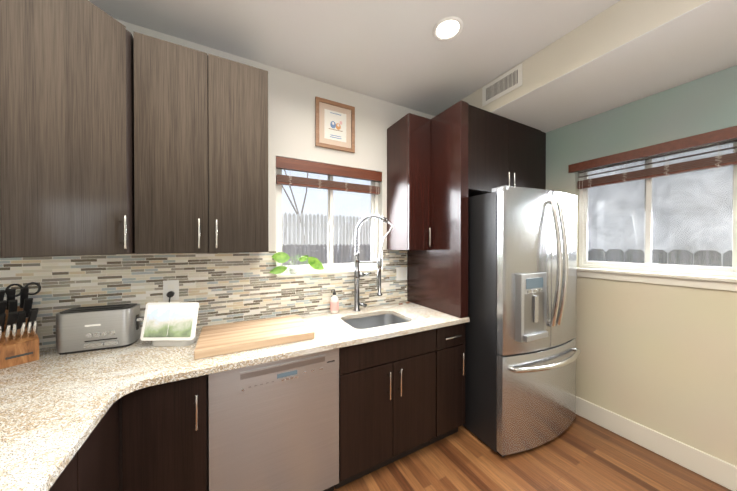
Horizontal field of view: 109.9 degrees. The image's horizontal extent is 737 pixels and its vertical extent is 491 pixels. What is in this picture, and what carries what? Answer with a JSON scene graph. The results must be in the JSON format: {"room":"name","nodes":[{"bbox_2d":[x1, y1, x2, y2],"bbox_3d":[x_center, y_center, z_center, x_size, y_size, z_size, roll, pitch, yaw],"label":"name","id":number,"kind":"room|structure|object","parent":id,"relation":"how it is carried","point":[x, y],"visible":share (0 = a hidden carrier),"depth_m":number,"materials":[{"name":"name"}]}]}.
{"room":"kitchen","nodes":[
{"label":"kitchen","id":0,"kind":"room"},
{"bbox_2d":[39,18,434,348],"bbox_3d":[-0.271,0.065,2.203,3.630,2.740,0.160,0,0,-28],"label":"wall","id":1,"kind":"structure","parent":0,"point":[291,96],"depth_m":2.00,"materials":[{"name":"paint"}]},
{"bbox_2d":[0,0,107,257],"bbox_3d":[-1.216,-0.504,1.061,0.266,1.087,0.283,0,0,-28],"label":"upper cabinet","id":2,"kind":"object","parent":1,"relation":"attached to","point":[54,53],"depth_m":1.00,"materials":[{"name":"brown wood"}]},
{"bbox_2d":[108,14,131,254],"bbox_3d":[-1.307,-0.505,1.216,0.298,1.091,0.597,0,0,-28],"label":"upper cabinet","id":3,"kind":"object","parent":1,"relation":"attached to","point":[116,137],"depth_m":1.21,"materials":[{"name":"brown wood"}]},
{"bbox_2d":[132,31,268,253],"bbox_3d":[-0.953,-0.508,1.556,0.622,1.091,0.329,0,0,-28],"label":"upper cabinet","id":4,"kind":"object","parent":1,"relation":"attached to","point":[200,119],"depth_m":1.39,"materials":[{"name":"brown wood"}]},
{"bbox_2d":[0,250,406,347],"bbox_3d":[-0.730,0.283,1.864,2.480,0.488,0.009,0,0,-28],"label":"tile backsplash","id":5,"kind":"structure","parent":1,"relation":"attached to","point":[222,288],"depth_m":1.65,"materials":[{"name":"tile"}]},
{"bbox_2d":[163,280,178,301],"bbox_3d":[-1.196,0.268,1.573,0.073,0.126,0.063,0,0,-28],"label":"electrical outlet plate","id":6,"kind":"object","parent":5,"relation":"attached to","point":[170,289],"depth_m":1.59,"materials":[{"name":"white plastic"}]},
{"bbox_2d":[396,267,406,280],"bbox_3d":[0.312,0.259,2.407,0.120,0.120,0.009,0,0,-28],"label":"electrical outlet plate","id":7,"kind":"object","parent":5,"relation":"attached to","point":[401,272],"depth_m":2.40,"materials":[{"name":"white plastic"}]},
{"bbox_2d":[276,169,382,277],"bbox_3d":[-0.304,-0.216,2.157,0.908,0.894,0.137,0,0,-28],"label":"window","id":8,"kind":"structure","parent":1,"relation":"in","point":[330,268],"depth_m":2.18,"materials":[{"name":"white paint"}]},
{"bbox_2d":[269,252,323,273],"bbox_3d":[-0.547,0.127,1.966,0.443,0.168,0.116,0,0,-28],"label":"plant","id":9,"kind":"object","parent":8,"relation":"on","point":[283,257],"visible":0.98,"depth_m":1.94,"materials":[{"name":"green plant"}]},
{"bbox_2d":[276,156,381,258],"bbox_3d":[-0.294,-0.262,2.136,0.902,0.796,0.064,0,0,-28],"label":"window blind","id":10,"kind":"object","parent":8,"relation":"attached to","point":[283,163],"visible":1,"depth_m":2.09,"materials":[{"name":"brown wood"}]},
{"bbox_2d":[315,96,354,152],"bbox_3d":[-0.266,-0.974,2.096,0.335,0.380,0.020,0,0,-28],"label":"picture frame","id":11,"kind":"object","parent":1,"relation":"attached to","point":[334,125],"visible":1,"depth_m":2.09,"materials":[{"name":"brown wood"}]},
{"bbox_2d":[387,113,431,251],"bbox_3d":[0.342,-0.512,2.246,0.224,1.091,0.329,0,0,-28],"label":"upper cabinet","id":12,"kind":"object","parent":1,"relation":"attached to","point":[409,140],"depth_m":2.12,"materials":[{"name":"brown wood"}]},
{"bbox_2d":[432,102,543,207],"bbox_3d":[1.010,-0.744,2.425,0.955,0.631,0.638,0,0,-28],"label":"upper cabinet","id":13,"kind":"object","parent":1,"relation":"attached to","point":[475,151],"depth_m":2.04,"materials":[{"name":"brown wood"}]},
{"bbox_2d":[89,0,619,115],"bbox_3d":[0.792,-1.321,0.176,3.970,0.060,4.720,0,0,-28],"label":"ceiling","id":14,"kind":"structure","parent":0,"point":[396,52],"depth_m":1.59,"materials":[{"name":"paint"}]},
{"bbox_2d":[433,16,462,40],"bbox_3d":[0.475,-1.297,1.548,0.176,0.006,0.176,0,0,-28],"label":"recessed light","id":15,"kind":"object","parent":14,"relation":"in","point":[448,28],"visible":1,"depth_m":1.54,"materials":[{"name":"white"}]},
{"bbox_2d":[333,414,731,490],"bbox_3d":[0.792,1.479,0.195,3.970,0.060,4.720,0,0,-28],"label":"floor","id":16,"kind":"structure","parent":0,"point":[580,453],"depth_m":1.66,"materials":[{"name":"brown wood"}]},
{"bbox_2d":[49,437,88,490],"bbox_3d":[-1.011,1.010,0.396,0.636,0.876,0.455,0,0,-28],"label":"base cabinet","id":17,"kind":"object","parent":16,"relation":"on","point":[75,477],"depth_m":0.75,"materials":[{"name":"brown wood"}]},
{"bbox_2d":[0,336,147,490],"bbox_3d":[-0.738,0.557,-0.065,0.690,0.032,3.389,0,0,-28],"label":"countertop","id":18,"kind":"structure","parent":17,"relation":"on","point":[54,407],"depth_m":0.86,"materials":[{"name":"stone"}]},
{"bbox_2d":[0,282,40,368],"bbox_3d":[-1.637,0.354,1.210,0.225,0.355,0.142,0,0,28],"label":"knife block","id":19,"kind":"object","parent":18,"relation":"on","point":[19,341],"visible":1,"depth_m":1.18,"materials":[{"name":"brown wood"}]},
{"bbox_2d":[56,303,143,354],"bbox_3d":[-1.399,0.427,1.369,0.330,0.206,0.160,0,0,-23],"label":"toaster","id":20,"kind":"object","parent":18,"relation":"on","point":[88,329],"visible":1,"depth_m":1.31,"materials":[{"name":"metal"}]},
{"bbox_2d":[89,398,124,490],"bbox_3d":[-1.196,1.007,0.743,0.636,0.876,0.332,0,0,-28],"label":"base cabinet","id":21,"kind":"object","parent":16,"relation":"on","point":[107,439],"depth_m":0.93,"materials":[{"name":"brown wood"}]},
{"bbox_2d":[121,375,208,490],"bbox_3d":[-0.999,1.003,1.366,0.292,0.876,0.620,0,0,-28],"label":"base cabinet","id":22,"kind":"object","parent":16,"relation":"on","point":[166,425],"depth_m":1.09,"materials":[{"name":"brown wood"}]},
{"bbox_2d":[208,348,338,490],"bbox_3d":[-0.577,1.003,1.562,0.624,0.871,0.595,0,0,-28],"label":"dishwasher","id":23,"kind":"object","parent":16,"relation":"on","point":[273,425],"visible":0.92,"depth_m":1.30,"materials":[{"name":"grey metal"}]},
{"bbox_2d":[385,323,464,446],"bbox_3d":[0.446,0.998,2.135,0.310,0.876,0.620,0,0,-28],"label":"base cabinet","id":24,"kind":"object","parent":16,"relation":"on","point":[402,396],"depth_m":1.76,"materials":[{"name":"brown wood"}]},
{"bbox_2d":[116,301,469,389],"bbox_3d":[-0.247,0.545,1.725,1.919,0.032,0.689,0,0,-28],"label":"countertop","id":25,"kind":"structure","parent":24,"relation":"on","point":[154,365],"depth_m":1.34,"materials":[{"name":"stone"}]},
{"bbox_2d":[140,302,198,345],"bbox_3d":[-1.060,0.417,1.406,0.275,0.225,0.104,0,0,-1],"label":"smart display","id":26,"kind":"object","parent":25,"relation":"on","point":[169,323],"visible":1,"depth_m":1.37,"materials":[{"name":"white plastic"}]},
{"bbox_2d":[194,314,314,359],"bbox_3d":[-0.657,0.509,1.521,0.575,0.041,0.415,0,0,-28],"label":"cutting board","id":27,"kind":"object","parent":25,"relation":"on","point":[221,339],"visible":1,"depth_m":1.43,"materials":[{"name":"brown wood"}]},
{"bbox_2d":[330,289,338,313],"bbox_3d":[-0.269,0.433,2.042,0.067,0.186,0.066,0,0,-28],"label":"soap dispenser","id":28,"kind":"object","parent":25,"relation":"on","point":[334,304],"visible":1,"depth_m":2.02,"materials":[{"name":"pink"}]},
{"bbox_2d":[353,214,393,311],"bbox_3d":[0.036,0.134,2.099,0.289,0.784,0.183,0,0,-28],"label":"faucet","id":29,"kind":"object","parent":25,"relation":"on","point":[357,276],"visible":1,"depth_m":2.08,"materials":[{"name":"silver metal"}]},
{"bbox_2d":[343,314,408,328],"bbox_3d":[0.055,0.662,1.882,0.516,0.200,0.396,0,0,-28],"label":"sink","id":30,"kind":"object","parent":25,"relation":"in","point":[373,321],"visible":0.12,"depth_m":2.06,"materials":[{"name":"metal"}]},
{"bbox_2d":[463,185,580,456],"bbox_3d":[1.164,0.515,2.170,0.870,1.840,0.876,0,0,-25],"label":"refrigerator","id":31,"kind":"object","parent":16,"relation":"on","point":[522,352],"visible":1,"depth_m":1.80,"materials":[{"name":"silver metal"}]},
{"bbox_2d":[462,0,736,132],"bbox_3d":[2.053,-1.173,0.849,0.789,0.243,4.398,0,0,-28],"label":"ceiling","id":32,"kind":"structure","parent":0,"point":[620,53],"depth_m":1.52,"materials":[{"name":"paint"}]},
{"bbox_2d":[482,63,521,106],"bbox_3d":[1.007,-1.214,1.966,0.007,0.153,0.325,0,0,-28],"label":"ceiling vent","id":33,"kind":"object","parent":32,"relation":"in","point":[505,83],"visible":1,"depth_m":1.95,"materials":[{"name":"white metal"}]},
{"bbox_2d":[546,65,736,465],"bbox_3d":[2.473,0.073,1.081,0.160,2.740,4.720,0,0,-28],"label":"wall","id":34,"kind":"structure","parent":0,"point":[659,358],"depth_m":1.79,"materials":[{"name":"paint"}]},
{"bbox_2d":[576,396,736,490],"bbox_3d":[2.394,1.368,1.047,0.018,0.149,4.396,0,0,-28],"label":"baseboard","id":35,"kind":"structure","parent":34,"relation":"attached to","point":[713,468],"depth_m":1.75,"materials":[{"name":"white paint"}]},
{"bbox_2d":[577,138,736,290],"bbox_3d":[2.014,-0.214,1.877,0.160,0.954,0.900,0,0,-28],"label":"window","id":36,"kind":"structure","parent":34,"relation":"in","point":[704,282],"depth_m":1.84,"materials":[{"name":"white paint"}]},
{"bbox_2d":[568,126,736,233],"bbox_3d":[1.989,-0.302,1.863,0.090,0.796,0.912,0,0,-28],"label":"window blind","id":37,"kind":"object","parent":36,"relation":"attached to","point":[718,136],"visible":1,"depth_m":1.77,"materials":[{"name":"brown wood"}]},
{"label":"outside","id":38,"kind":"structure","parent":0,"visible":0},
{"bbox_2d":[280,169,370,273],"bbox_3d":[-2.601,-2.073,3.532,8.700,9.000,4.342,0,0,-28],"label":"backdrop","id":39,"kind":"structure","parent":38,"point":[322,243],"depth_m":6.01,"materials":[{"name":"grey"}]},
{"bbox_2d":[588,143,732,266],"bbox_3d":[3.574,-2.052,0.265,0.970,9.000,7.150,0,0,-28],"label":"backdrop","id":40,"kind":"structure","parent":38,"point":[609,229],"depth_m":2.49,"materials":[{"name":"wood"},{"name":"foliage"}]}
]}

